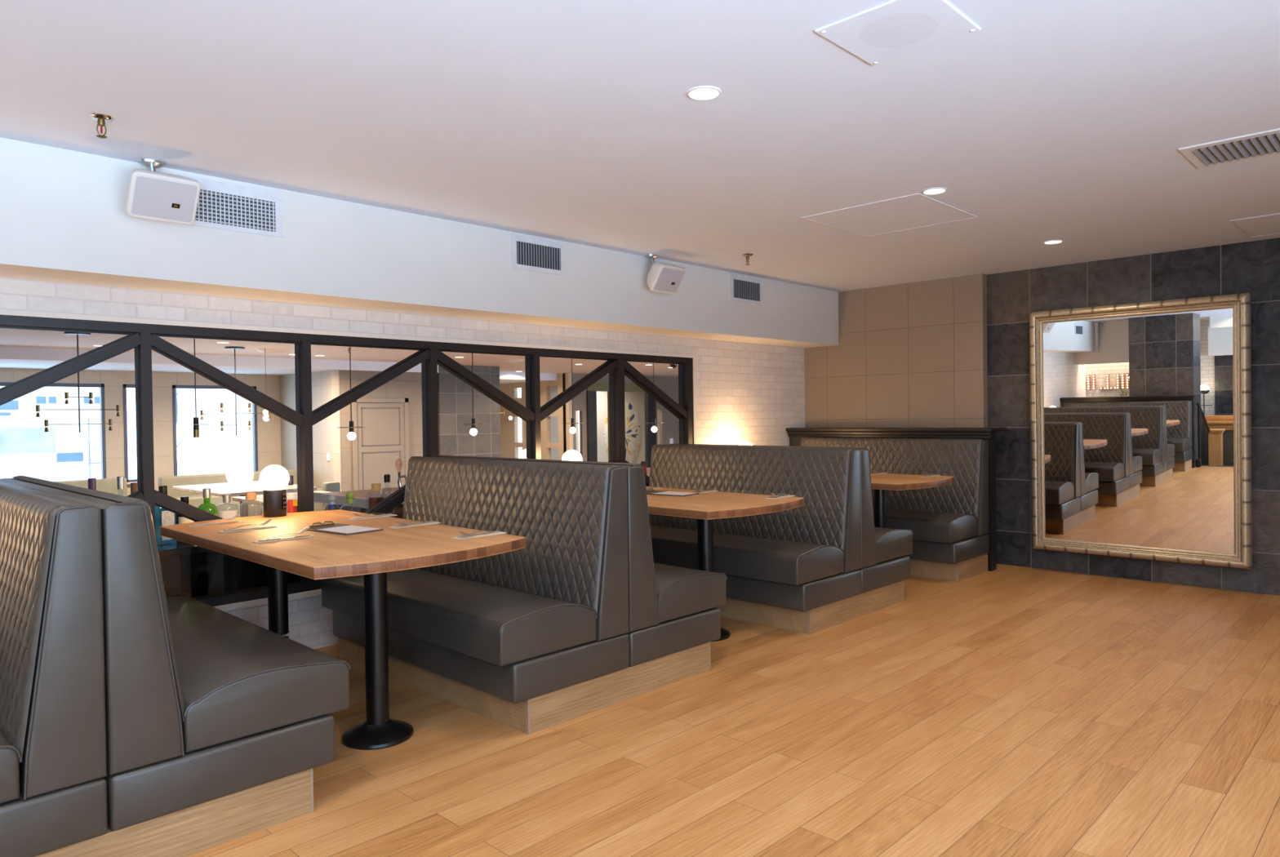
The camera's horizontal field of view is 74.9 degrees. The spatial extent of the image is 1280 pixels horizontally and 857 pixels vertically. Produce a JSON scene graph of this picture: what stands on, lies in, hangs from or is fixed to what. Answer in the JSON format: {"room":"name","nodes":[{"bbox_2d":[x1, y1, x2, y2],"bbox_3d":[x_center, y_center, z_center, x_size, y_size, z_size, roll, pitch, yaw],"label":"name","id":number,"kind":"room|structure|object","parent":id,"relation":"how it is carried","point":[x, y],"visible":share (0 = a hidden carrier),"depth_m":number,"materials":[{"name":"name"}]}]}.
{"room":"restaurant","nodes":[
{"label":"restaurant","id":0,"kind":"room"},
{"bbox_2d":[0,368,281,495],"bbox_3d":[-9.925,0.278,13.687,0.180,2.650,8.150,0,1,44],"label":"wall","id":1,"kind":"structure","parent":0,"point":[268,433],"depth_m":14.94,"materials":[{"name":"beige paint"}]},
{"bbox_2d":[0,382,106,479],"bbox_3d":[-10.452,0.140,13.017,0.200,1.740,3.660,0,1,44],"label":"window","id":2,"kind":"structure","parent":1,"relation":"in","point":[102,412],"depth_m":14.29,"materials":[{"name":"black metal"}]},
{"bbox_2d":[123,384,137,484],"bbox_3d":[-8.882,0.095,14.628,0.200,1.740,0.280,0,1,44],"label":"window","id":3,"kind":"structure","parent":1,"relation":"in","point":[125,386],"depth_m":14.54,"materials":[{"name":"black metal"}]},
{"bbox_2d":[172,385,257,475],"bbox_3d":[-7.920,0.068,15.617,0.200,1.740,1.480,0,1,44],"label":"window","id":4,"kind":"structure","parent":1,"relation":"in","point":[174,387],"depth_m":15.51,"materials":[{"name":"black metal"}]},
{"bbox_2d":[0,346,438,375],"bbox_3d":[-8.403,-1.108,13.584,2.540,0.235,10.180,0,1,44],"label":"ceiling","id":5,"kind":"structure","parent":0,"point":[21,357],"depth_m":13.53,"materials":[{"name":"white paint"}]},
{"bbox_2d":[224,346,244,378],"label":"chandelier","id":6,"kind":"object","parent":5,"relation":"hanging from","point":[234,348],"depth_m":12.02,"materials":[{"name":"black metal"}]},
{"bbox_2d":[279,369,341,491],"bbox_3d":[-6.236,0.200,15.733,2.250,2.650,0.130,0,1,44],"label":"wall","id":7,"kind":"structure","parent":0,"point":[325,384],"depth_m":15.27,"materials":[{"name":"beige paint"}]},
{"bbox_2d":[338,369,422,491],"bbox_3d":[-4.699,0.179,15.806,0.150,2.650,2.120,0,1,44],"label":"wall","id":8,"kind":"structure","parent":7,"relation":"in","point":[408,385],"depth_m":15.62,"materials":[{"name":"beige paint"}]},
{"bbox_2d":[351,397,409,490],"bbox_3d":[-4.812,0.469,15.547,0.050,2.080,1.140,0,1,44],"label":"door","id":9,"kind":"structure","parent":8,"relation":"attached to","point":[377,447],"depth_m":15.52,"materials":[{"name":"beige paint"}]},
{"bbox_2d":[0,328,678,377],"bbox_3d":[-1.880,-1.300,15.059,14.628,0.063,21.400,0,1,44],"label":"ceiling","id":10,"kind":"structure","parent":0,"point":[8,337],"depth_m":13.01,"materials":[{"name":"white paint"}]},
{"bbox_2d":[35,331,119,432],"bbox_3d":[-6.596,-0.540,9.808,0.266,1.177,0.844,0,1,44],"label":"chandelier","id":11,"kind":"object","parent":10,"relation":"hanging from","point":[66,394],"visible":0.99,"depth_m":9.80,"materials":[{"name":"black plastic"}]},
{"bbox_2d":[177,338,213,437],"bbox_3d":[-2.850,-0.525,5.341,0.200,1.167,0.200,0,1,44],"label":"pendant","id":12,"kind":"object","parent":10,"relation":"hanging from","point":[196,422],"visible":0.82,"depth_m":5.34,"materials":[{"name":"black metal"}]},
{"bbox_2d":[193,417,199,430],"bbox_3d":[-2.844,-0.032,5.349,0.034,0.080,0.034,0,1,44],"label":"socket","id":13,"kind":"object","parent":12,"relation":"attached to","point":[196,421],"depth_m":5.33,"materials":[{"name":"black plastic"}]},
{"bbox_2d":[220,394,271,435],"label":"chandelier","id":14,"kind":"object","parent":10,"relation":"hanging from","point":[221,403],"depth_m":12.03,"materials":[{"name":"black metal"}]},
{"bbox_2d":[255,348,290,353],"bbox_3d":[-5.487,-1.158,12.493,0.480,0.050,0.480,0,1,44],"label":"ceiling vent","id":15,"kind":"object","parent":10,"relation":"in","point":[267,350],"visible":0.97,"depth_m":12.36,"materials":[{"name":"white metal"}]},
{"bbox_2d":[337,346,365,439],"bbox_3d":[-2.116,-0.522,6.095,0.200,1.215,0.200,0,1,44],"label":"pendant","id":16,"kind":"object","parent":10,"relation":"hanging from","point":[351,436],"visible":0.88,"depth_m":6.09,"materials":[{"name":"black metal"}]},
{"bbox_2d":[465,353,485,435],"bbox_3d":[-1.376,-0.546,6.855,0.200,1.209,0.200,0,1,44],"label":"pendant","id":17,"kind":"object","parent":10,"relation":"hanging from","point":[473,432],"visible":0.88,"depth_m":6.85,"materials":[{"name":"black metal"}]},
{"bbox_2d":[498,359,524,363],"bbox_3d":[-2.373,-1.242,15.390,0.480,0.050,0.480,0,1,44],"label":"ceiling vent","id":18,"kind":"object","parent":10,"relation":"in","point":[509,361],"visible":1,"depth_m":15.24,"materials":[{"name":"white metal"}]},
{"bbox_2d":[565,358,583,433],"bbox_3d":[-0.622,-0.562,7.629,0.200,1.219,0.200,0,1,44],"label":"pendant","id":19,"kind":"object","parent":10,"relation":"hanging from","point":[572,430],"visible":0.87,"depth_m":7.62,"materials":[{"name":"black metal"}]},
{"bbox_2d":[644,363,660,432],"bbox_3d":[0.136,-0.577,8.407,0.200,1.232,0.200,0,1,44],"label":"pendant","id":20,"kind":"object","parent":10,"relation":"hanging from","point":[654,429],"visible":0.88,"depth_m":8.40,"materials":[{"name":"black metal"}]},
{"bbox_2d":[0,276,804,648],"bbox_3d":[-2.244,0.254,4.098,0.150,2.791,11.130,0,1,44],"label":"wall","id":21,"kind":"structure","parent":0,"point":[746,392],"depth_m":5.18,"materials":[{"name":"white paint"}]},
{"bbox_2d":[0,314,693,606],"bbox_3d":[-1.263,0.167,5.061,0.101,1.376,4.762,0,1,44],"label":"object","id":22,"kind":"structure","parent":21,"relation":"in","point":[144,338],"depth_m":4.48,"materials":[{"name":"black metal"}]},
{"bbox_2d":[0,309,697,611],"bbox_3d":[-1.230,0.169,5.053,0.068,1.426,4.786,0,1,44],"label":"trim","id":23,"kind":"structure","parent":21,"relation":"attached to","point":[2,312],"depth_m":4.41,"materials":[{"name":"white paint"}]},
{"bbox_2d":[0,137,838,347],"bbox_3d":[-1.464,-0.914,4.524,0.369,0.488,9.015,0,1,44],"label":"bulkhead","id":24,"kind":"structure","parent":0,"point":[64,217],"depth_m":4.28,"materials":[{"name":"white paint"}]},
{"bbox_2d":[177,173,283,238],"bbox_3d":[-1.870,-1.016,3.837,0.008,0.214,0.457,0,1,44],"label":"ceiling vent","id":25,"kind":"object","parent":24,"relation":"in","point":[220,205],"visible":0.81,"depth_m":3.86,"materials":[{"name":"white metal"}]},
{"bbox_2d":[510,232,564,275],"bbox_3d":[-0.625,-1.065,5.115,0.008,0.208,0.406,0,1,44],"label":"ceiling vent","id":26,"kind":"object","parent":24,"relation":"in","point":[529,253],"visible":1,"depth_m":5.11,"materials":[{"name":"white metal"}]},
{"bbox_2d":[728,271,762,304],"bbox_3d":[0.839,-1.110,6.619,0.008,0.212,0.424,0,1,44],"label":"ceiling vent","id":27,"kind":"object","parent":24,"relation":"in","point":[745,288],"visible":1,"depth_m":6.61,"materials":[{"name":"white metal"}]},
{"bbox_2d":[437,364,501,457],"bbox_3d":[-3.753,0.097,17.207,0.950,2.747,1.450,0,1,44],"label":"wall","id":28,"kind":"structure","parent":0,"point":[455,396],"depth_m":16.81,"materials":[{"name":"grey tile"}]},
{"bbox_2d":[499,371,557,383],"bbox_3d":[-4.179,-1.239,20.601,3.200,0.167,2.870,0,1,44],"label":"ceiling","id":29,"kind":"structure","parent":0,"point":[504,377],"depth_m":20.00,"materials":[{"name":"white paint"}]},
{"bbox_2d":[499,373,573,460],"bbox_3d":[-2.970,0.020,21.545,3.620,2.750,0.120,0,1,44],"label":"wall","id":30,"kind":"structure","parent":0,"point":[509,444],"depth_m":20.95,"materials":[{"name":"beige paint"}]},
{"bbox_2d":[520,386,659,463],"bbox_3d":[-0.627,-0.032,22.962,1.800,2.750,5.180,0,1,44],"label":"wall","id":31,"kind":"structure","parent":0,"point":[636,399],"depth_m":23.65,"materials":[{"name":"white paint"}]},
{"bbox_2d":[604,400,640,463],"bbox_3d":[-0.492,0.172,24.218,0.030,1.967,1.490,0,1,44],"label":"art panel","id":32,"kind":"object","parent":31,"relation":"attached to","point":[633,428],"visible":0.39,"depth_m":24.42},
{"bbox_2d":[562,373,679,461],"bbox_3d":[0.570,-0.044,22.829,0.100,2.747,6.900,0,1,44],"label":"wall","id":33,"kind":"structure","parent":0,"point":[669,423],"depth_m":22.64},
{"bbox_2d":[586,382,656,467],"bbox_3d":[-0.471,0.090,21.703,0.140,2.540,2.470,0,1,44],"label":"door","id":34,"kind":"structure","parent":33,"relation":"in","point":[591,392],"depth_m":21.34,"materials":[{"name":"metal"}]},
{"bbox_2d":[0,0,1279,292],"bbox_3d":[0.218,-1.166,1.662,7.072,0.060,11.130,0,1,44],"label":"ceiling","id":35,"kind":"structure","parent":0,"point":[570,121],"depth_m":3.06,"materials":[{"name":"white paint"}]},
{"bbox_2d":[88,113,114,138],"bbox_3d":[-1.953,-1.092,3.028,0.080,0.074,0.080,0,1,44],"label":"sprinkler","id":36,"kind":"object","parent":35,"relation":"attached to","point":[101,119],"visible":1,"depth_m":3.02,"materials":[{"name":"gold metal"}]},
{"bbox_2d":[125,158,200,225],"bbox_3d":[-2.013,-1.000,3.493,0.245,0.270,0.258,0,1,44],"label":"ceiling speaker","id":37,"kind":"object","parent":35,"relation":"attached to","point":[152,194],"visible":1,"depth_m":3.44,"materials":[{"name":"white plastic"}]},
{"bbox_2d":[131,176,197,222],"bbox_3d":[-1.960,-0.944,3.443,0.091,0.138,0.228,0,1,44],"label":"grille","id":38,"kind":"object","parent":37,"relation":"attached to","point":[159,198],"depth_m":3.44,"materials":[{"name":"grey plastic"}]},
{"bbox_2d":[645,253,686,294],"bbox_3d":[0.148,-1.062,5.712,0.245,0.270,0.258,0,1,44],"label":"ceiling speaker","id":39,"kind":"object","parent":35,"relation":"attached to","point":[662,277],"visible":1,"depth_m":5.64,"materials":[{"name":"white plastic"}]},
{"bbox_2d":[653,267,684,293],"bbox_3d":[0.201,-1.005,5.661,0.091,0.138,0.228,0,1,44],"label":"grille","id":40,"kind":"object","parent":39,"relation":"attached to","point":[666,280],"depth_m":5.65,"materials":[{"name":"grey"}]},
{"bbox_2d":[685,85,721,100],"bbox_3d":[0.219,-1.153,2.868,0.122,0.010,0.122,0,1,44],"label":"recessed light","id":41,"kind":"object","parent":35,"relation":"in","point":[700,92],"visible":1,"depth_m":2.86,"materials":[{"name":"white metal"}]},
{"bbox_2d":[800,193,977,236],"bbox_3d":[1.415,-1.196,4.729,0.700,0.004,0.739,0,1,44],"label":"ceiling panel","id":42,"kind":"object","parent":35,"relation":"attached to","point":[916,211],"visible":1,"depth_m":4.69,"materials":[{"name":"white paint"}]},
{"bbox_2d":[814,0,981,65],"bbox_3d":[0.745,-1.149,2.412,0.343,0.010,0.340,0,1,44],"label":"ceiling panel","id":43,"kind":"object","parent":35,"relation":"attached to","point":[891,29],"visible":1,"depth_m":2.40,"materials":[{"name":"white paint"}]},
{"bbox_2d":[921,186,946,194],"bbox_3d":[1.472,-1.189,4.175,0.122,0.010,0.122,0,1,44],"label":"recessed light","id":44,"kind":"object","parent":35,"relation":"in","point":[935,190],"visible":1,"depth_m":4.17,"materials":[{"name":"white metal"}]},
{"bbox_2d":[1043,239,1063,244],"bbox_3d":[2.708,-1.225,5.472,0.122,0.010,0.122,0,1,44],"label":"recessed light","id":45,"kind":"object","parent":35,"relation":"in","point":[1058,241],"visible":1,"depth_m":5.47,"materials":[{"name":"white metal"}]},
{"bbox_2d":[1177,128,1279,168],"bbox_3d":[2.651,-1.189,3.478,0.620,0.011,0.397,0,1,44],"label":"ceiling vent","id":46,"kind":"object","parent":35,"relation":"in","point":[1264,144],"visible":1,"depth_m":3.56,"materials":[{"name":"white metal"}]},
{"bbox_2d":[1230,213,1279,237],"bbox_3d":[3.959,-1.231,4.923,0.687,0.004,0.679,0,1,44],"label":"ceiling panel","id":47,"kind":"object","parent":35,"relation":"attached to","point":[1268,224],"visible":1,"depth_m":5.04,"materials":[{"name":"white paint"}]},
{"bbox_2d":[187,564,1279,856],"bbox_3d":[1.086,1.211,2.522,6.822,0.060,8.580,0,1,44],"label":"floor","id":48,"kind":"structure","parent":0,"point":[1008,710],"depth_m":3.07,"materials":[{"name":"brown wood"}]},
{"bbox_2d":[0,475,351,856],"bbox_3d":[-1.997,0.705,2.784,1.634,1.023,1.371,0,1,44],"label":"bench","id":49,"kind":"object","parent":48,"relation":"on","point":[136,720],"visible":1,"depth_m":2.27,"materials":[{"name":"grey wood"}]},
{"bbox_2d":[0,728,20,804],"bbox_3d":[-2.259,0.840,2.434,1.506,0.182,0.492,0,1,44],"label":"seat cushion","id":50,"kind":"object","parent":49,"relation":"on","point":[10,738],"depth_m":2.08,"materials":[{"name":"grey leather"}]},
{"bbox_2d":[166,595,349,753],"bbox_3d":[-1.651,0.823,3.059,1.506,0.182,0.492,0,1,44],"label":"seat cushion","id":51,"kind":"object","parent":49,"relation":"on","point":[243,682],"depth_m":2.59,"materials":[{"name":"grey leather"}]},
{"bbox_2d":[160,509,526,750],"bbox_3d":[-1.316,0.817,3.572,1.736,0.757,0.864,0,1,44],"label":"dining table","id":52,"kind":"object","parent":48,"relation":"on","point":[371,555],"visible":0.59,"depth_m":3.20,"materials":[{"name":"brown wood"}]},
{"bbox_2d":[186,520,244,527],"bbox_3d":[-1.957,0.441,3.852,0.044,0.004,0.236,0,1,45],"label":"napkin","id":53,"kind":"object","parent":52,"relation":"on","point":[240,521],"visible":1,"depth_m":3.83,"materials":[{"name":"fabric"}]},
{"bbox_2d":[217,525,276,533],"bbox_3d":[-1.714,0.441,3.650,0.236,0.004,0.044,-2,1,-45],"label":"knife","id":54,"kind":"object","parent":52,"relation":"on","point":[273,526],"visible":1,"depth_m":3.63,"materials":[{"name":"metal"}]},
{"bbox_2d":[259,465,288,517],"bbox_3d":[-1.822,0.309,4.163,0.136,0.255,0.136,0,1,44],"label":"table lamp","id":55,"kind":"object","parent":52,"relation":"on","point":[273,478],"visible":1,"depth_m":4.12,"materials":[{"name":"black plastic"}]},
{"bbox_2d":[281,493,286,509],"bbox_3d":[-1.770,0.362,4.153,0.021,0.077,0.030,0,1,44],"label":"socket","id":56,"kind":"object","parent":55,"relation":"attached to","point":[283,495],"depth_m":4.15,"materials":[{"name":"grey"}]},
{"bbox_2d":[251,534,314,543],"bbox_3d":[-1.424,0.442,3.339,0.044,0.004,0.236,0,1,44],"label":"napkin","id":57,"kind":"object","parent":52,"relation":"on","point":[310,535],"visible":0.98,"depth_m":3.32,"materials":[{"name":"metal"}]},
{"bbox_2d":[258,534,310,542],"bbox_3d":[-1.415,0.436,3.331,0.016,0.006,0.208,0,1,44],"label":"knife","id":58,"kind":"object","parent":57,"relation":"on","point":[260,540],"visible":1,"depth_m":3.31,"materials":[{"name":"silver metal"}]},
{"bbox_2d":[302,520,383,535],"bbox_3d":[-1.284,0.425,3.602,0.333,0.026,0.180,0,1,37],"label":"clipboard","id":59,"kind":"object","parent":52,"relation":"on","point":[333,528],"visible":0.99,"depth_m":3.58,"materials":[{"name":"paper"}]},
{"bbox_2d":[347,514,397,519],"bbox_3d":[-1.292,0.429,4.041,0.236,0.004,0.044,-2,1,-44],"label":"knife","id":60,"kind":"object","parent":52,"relation":"on","point":[392,515],"visible":1,"depth_m":4.03,"materials":[{"name":"metal"}]},
{"bbox_2d":[388,521,440,528],"bbox_3d":[-1.002,0.430,3.722,0.044,0.004,0.236,0,1,44],"label":"knife","id":61,"kind":"object","parent":52,"relation":"on","point":[434,522],"visible":1,"depth_m":3.70,"materials":[{"name":"metal"}]},
{"bbox_2d":[452,531,506,539],"bbox_3d":[-0.646,0.431,3.364,0.044,0.004,0.236,0,1,45],"label":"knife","id":62,"kind":"object","parent":52,"relation":"on","point":[500,532],"visible":1,"depth_m":3.34,"materials":[{"name":"metal"}]},
{"bbox_2d":[321,454,727,735],"bbox_3d":[-0.628,0.666,4.189,1.634,1.023,1.371,0,1,44],"label":"bench","id":63,"kind":"object","parent":48,"relation":"on","point":[580,620],"visible":0.88,"depth_m":3.65,"materials":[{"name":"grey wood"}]},
{"bbox_2d":[321,568,595,666],"bbox_3d":[-0.891,0.801,3.840,1.506,0.182,0.492,0,1,44],"label":"seat cushion","id":64,"kind":"object","parent":63,"relation":"on","point":[499,619],"depth_m":3.47,"materials":[{"name":"grey leather"}]},
{"bbox_2d":[653,563,726,623],"bbox_3d":[-0.282,0.784,4.464,1.506,0.182,0.492,0,1,44],"label":"seat cushion","id":65,"kind":"object","parent":63,"relation":"on","point":[683,594],"depth_m":3.94,"materials":[{"name":"grey leather"}]},
{"bbox_2d":[645,486,804,641],"bbox_3d":[0.072,0.778,4.998,1.736,0.757,0.864,0,1,44],"label":"dining table","id":66,"kind":"object","parent":48,"relation":"on","point":[706,507],"visible":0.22,"depth_m":4.59,"materials":[{"name":"brown wood"}]},
{"bbox_2d":[561,449,582,461],"bbox_3d":[-0.451,0.270,5.556,0.136,0.255,0.136,0,1,44],"label":"table lamp","id":67,"kind":"object","parent":66,"relation":"on","point":[571,455],"visible":0.35,"depth_m":5.51,"materials":[{"name":"white glass"}]},
{"bbox_2d":[646,488,699,496],"bbox_3d":[0.172,0.384,5.058,0.333,0.026,0.180,0,1,37],"label":"clipboard","id":68,"kind":"object","parent":66,"relation":"on","point":[652,491],"visible":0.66,"depth_m":5.02,"materials":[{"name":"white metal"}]},
{"bbox_2d":[648,444,913,635],"bbox_3d":[0.753,0.627,5.608,1.634,1.023,1.371,0,1,44],"label":"bench","id":69,"kind":"object","parent":48,"relation":"on","point":[822,563],"visible":0.89,"depth_m":5.07,"materials":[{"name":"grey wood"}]},
{"bbox_2d":[649,525,844,585],"bbox_3d":[0.491,0.762,5.259,1.506,0.182,0.492,0,1,44],"label":"seat cushion","id":70,"kind":"object","parent":69,"relation":"on","point":[779,557],"depth_m":4.89,"materials":[{"name":"grey leather"}]},
{"bbox_2d":[874,527,912,563],"bbox_3d":[1.099,0.745,5.883,1.506,0.182,0.492,0,1,44],"label":"seat cushion","id":71,"kind":"object","parent":69,"relation":"on","point":[891,545],"depth_m":5.35,"materials":[{"name":"grey leather"}]},
{"bbox_2d":[800,437,989,582],"bbox_3d":[1.867,0.595,6.751,1.634,1.023,0.682,0,1,44],"label":"bench","id":72,"kind":"object","parent":48,"relation":"on","point":[949,525],"visible":0.56,"depth_m":6.39,"materials":[{"name":"grey leather"}]},
{"bbox_2d":[873,506,977,543],"bbox_3d":[1.844,0.724,6.648,1.506,0.182,0.492,0,1,44],"label":"seat cushion","id":73,"kind":"object","parent":72,"relation":"on","point":[928,525],"depth_m":6.15,"materials":[{"name":"grey leather"}]},
{"bbox_2d":[786,427,1006,571],"bbox_3d":[2.123,0.546,7.135,1.865,1.104,0.325,0,1,44],"label":"frame","id":74,"kind":"object","parent":48,"relation":"on","point":[795,435],"visible":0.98,"depth_m":6.66,"materials":[{"name":"black wood"}]},
{"bbox_2d":[870,472,953,528],"bbox_3d":[1.457,0.739,6.420,1.736,0.757,0.864,0,1,44],"label":"dining table","id":75,"kind":"object","parent":48,"relation":"on","point":[880,483],"visible":0.16,"depth_m":6.00,"materials":[{"name":"brown wood"}]},
{"bbox_2d":[804,273,987,427],"bbox_3d":[2.197,-0.077,7.345,1.682,2.341,0.100,0,1,44],"label":"wall","id":76,"kind":"structure","parent":0,"point":[911,354],"depth_m":7.17,"materials":[{"name":"beige tile"}]},
{"bbox_2d":[986,237,1279,595],"bbox_3d":[4.105,-0.045,5.620,7.022,2.401,0.120,0,1,44],"label":"wall","id":77,"kind":"structure","parent":0,"point":[1253,267],"depth_m":6.04,"materials":[{"name":"grey tile"}]},
{"bbox_2d":[1029,292,1252,569],"bbox_3d":[3.515,0.020,5.960,1.373,1.820,0.080,0,2,43],"label":"wall mirror","id":78,"kind":"object","parent":77,"relation":"attached to","point":[1141,411],"visible":1,"depth_m":5.90,"materials":[{"name":"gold metal"}]},
{"bbox_3d":[0.127,1.565,9.692,20.600,0.060,28.000,0,1,44],"label":"floor","id":79,"kind":"structure","parent":0,"visible":0},
{"bbox_2d":[54,477,127,496],"bbox_3d":[-9.356,1.227,12.287,0.710,0.780,3.300,0,1,44],"label":"window bench","id":80,"kind":"object","parent":79,"relation":"on","point":[105,485],"visible":0.12,"depth_m":13.38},
{"bbox_2d":[158,469,322,522],"bbox_3d":[-6.840,1.162,14.442,0.710,0.780,2.500,0,1,44],"label":"window bench","id":81,"kind":"object","parent":79,"relation":"on","point":[195,500],"visible":0.19,"depth_m":14.05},
{"bbox_2d":[173,480,316,517],"bbox_3d":[-5.817,1.212,12.260,2.000,0.720,1.300,0,1,44],"label":"table","id":82,"kind":"object","parent":79,"relation":"on","point":[234,489],"visible":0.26,"depth_m":12.07,"materials":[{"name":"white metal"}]},
{"bbox_2d":[157,513,403,597],"bbox_3d":[-1.537,1.095,5.227,0.485,1.058,4.900,0,1,44],"label":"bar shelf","id":83,"kind":"object","parent":79,"relation":"on","point":[188,570],"visible":0.06,"depth_m":4.43,"materials":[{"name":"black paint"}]},
{"bbox_2d":[88,478,96,490],"bbox_3d":[-2.678,0.420,4.086,0.070,0.354,0.070,0,1,44],"label":"wine bottle","id":84,"kind":"object","parent":83,"relation":"on","point":[91,482],"visible":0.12,"depth_m":4.07,"materials":[{"name":"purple glass"}]},
{"bbox_2d":[116,476,124,488],"bbox_3d":[-2.567,0.416,4.129,0.060,0.358,0.060,0,1,44],"label":"bottle","id":85,"kind":"object","parent":83,"relation":"on","point":[120,480],"visible":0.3,"depth_m":4.12,"materials":[{"name":"silver glass"}]},
{"bbox_2d":[130,482,137,493],"bbox_3d":[-2.563,0.435,4.233,0.060,0.318,0.060,0,1,44],"label":"bottle","id":86,"kind":"object","parent":83,"relation":"on","point":[133,486],"visible":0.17,"depth_m":4.22,"materials":[{"name":"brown glass"}]},
{"bbox_2d":[155,485,176,546],"bbox_3d":[-2.418,0.441,4.238,0.082,0.301,0.080,0,1,32],"label":"bottle","id":87,"kind":"object","parent":83,"relation":"on","point":[163,517],"visible":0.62,"depth_m":4.20,"materials":[{"name":"blue glass"}]},
{"bbox_2d":[175,496,195,542],"bbox_3d":[-2.368,0.472,4.347,0.089,0.235,0.088,0,1,44],"label":"wine bottle","id":88,"kind":"object","parent":83,"relation":"on","point":[180,519],"visible":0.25,"depth_m":4.31,"materials":[{"name":"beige glass"}]},
{"bbox_2d":[197,488,217,516],"bbox_3d":[-2.274,0.452,4.387,0.101,0.272,0.100,0,1,44],"label":"bottle","id":89,"kind":"object","parent":83,"relation":"on","point":[206,506],"visible":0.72,"depth_m":4.37,"materials":[{"name":"green glass"}]},
{"bbox_2d":[217,494,238,519],"bbox_3d":[-2.214,0.470,4.477,0.107,0.231,0.106,0,1,44],"label":"bottle","id":90,"kind":"object","parent":83,"relation":"on","point":[226,498],"visible":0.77,"depth_m":4.45,"materials":[{"name":"clear glass"}]},
{"bbox_2d":[240,491,262,517],"bbox_3d":[-2.126,0.465,4.567,0.108,0.236,0.108,0,1,44],"label":"bottle","id":91,"kind":"object","parent":83,"relation":"on","point":[251,496],"visible":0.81,"depth_m":4.54,"materials":[{"name":"clear glass"}]},
{"bbox_2d":[287,475,297,513],"bbox_3d":[-1.977,0.423,4.732,0.066,0.312,0.062,0,1,44],"label":"bottle","id":92,"kind":"object","parent":83,"relation":"on","point":[291,504],"visible":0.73,"depth_m":4.71,"materials":[{"name":"red glass"}]},
{"bbox_2d":[324,494,338,507],"bbox_3d":[-1.800,0.480,4.874,0.085,0.188,0.085,0,1,44],"label":"bottle","id":93,"kind":"object","parent":83,"relation":"on","point":[331,499],"visible":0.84,"depth_m":4.86,"materials":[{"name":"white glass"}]},
{"bbox_2d":[344,492,354,505],"bbox_3d":[-1.720,0.474,4.955,0.110,0.196,0.110,0,1,44],"label":"bottle","id":94,"kind":"object","parent":83,"relation":"on","point":[349,495],"visible":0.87,"depth_m":4.94,"materials":[{"name":"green glass"}]},
{"bbox_2d":[368,483,384,509],"bbox_3d":[-1.609,0.453,5.098,0.086,0.231,0.086,0,1,32],"label":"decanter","id":95,"kind":"object","parent":83,"relation":"on","point":[373,501],"visible":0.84,"depth_m":5.07,"materials":[{"name":"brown glass"}]},
{"bbox_2d":[232,490,329,512],"bbox_3d":[-4.327,1.219,10.565,1.200,0.720,1.150,0,1,44],"label":"table","id":96,"kind":"object","parent":79,"relation":"on","point":[289,495],"visible":0.08,"depth_m":10.47,"materials":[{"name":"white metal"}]},
{"bbox_2d":[322,481,340,511],"bbox_3d":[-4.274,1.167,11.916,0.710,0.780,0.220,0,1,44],"label":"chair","id":97,"kind":"object","parent":79,"relation":"on","point":[331,486],"visible":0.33,"depth_m":12.03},
{"bbox_2d":[313,467,650,514],"bbox_3d":[-0.545,1.000,7.295,0.860,1.160,4.350,0,1,44],"label":"countertop","id":98,"kind":"structure","parent":79,"relation":"on","point":[361,499],"depth_m":5.84,"materials":[{"name":"white metal"}]},
{"bbox_2d":[328,504,404,514],"bbox_3d":[-0.506,1.024,7.321,0.720,1.110,4.260,0,1,44],"label":"countertop","id":99,"kind":"structure","parent":98,"relation":"on","point":[398,509],"depth_m":5.72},
{"label":"outside","id":100,"kind":"structure","parent":0,"visible":0},
{"bbox_2d":[128,455,522,479],"bbox_3d":[-10.298,1.542,22.637,12.800,0.100,42.000,0,1,44],"label":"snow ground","id":101,"kind":"structure","parent":100,"point":[521,457],"depth_m":27.27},
{"bbox_2d":[88,418,101,478],"bbox_3d":[-15.911,0.626,24.483,0.040,1.820,0.430,0,1,44],"label":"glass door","id":102,"kind":"structure","parent":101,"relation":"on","point":[95,454],"depth_m":24.41,"materials":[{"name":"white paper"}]},
{"bbox_2d":[89,442,101,462],"bbox_3d":[-15.910,0.706,24.484,0.020,0.600,0.390,0,1,44],"label":"print","id":103,"kind":"object","parent":102,"relation":"attached to","point":[95,447],"depth_m":24.43},
{"bbox_2d":[175,388,191,448],"bbox_3d":[-10.395,-0.145,18.597,0.577,3.401,0.516,-1,1,0],"label":"street tree","id":104,"kind":"object","parent":101,"relation":"on","point":[176,393],"visible":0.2,"depth_m":18.58,"materials":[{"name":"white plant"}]},
{"bbox_2d":[0,386,520,481],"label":"window","id":105,"kind":"structure","parent":101,"relation":"on","point":[61,453],"depth_m":24.40,"materials":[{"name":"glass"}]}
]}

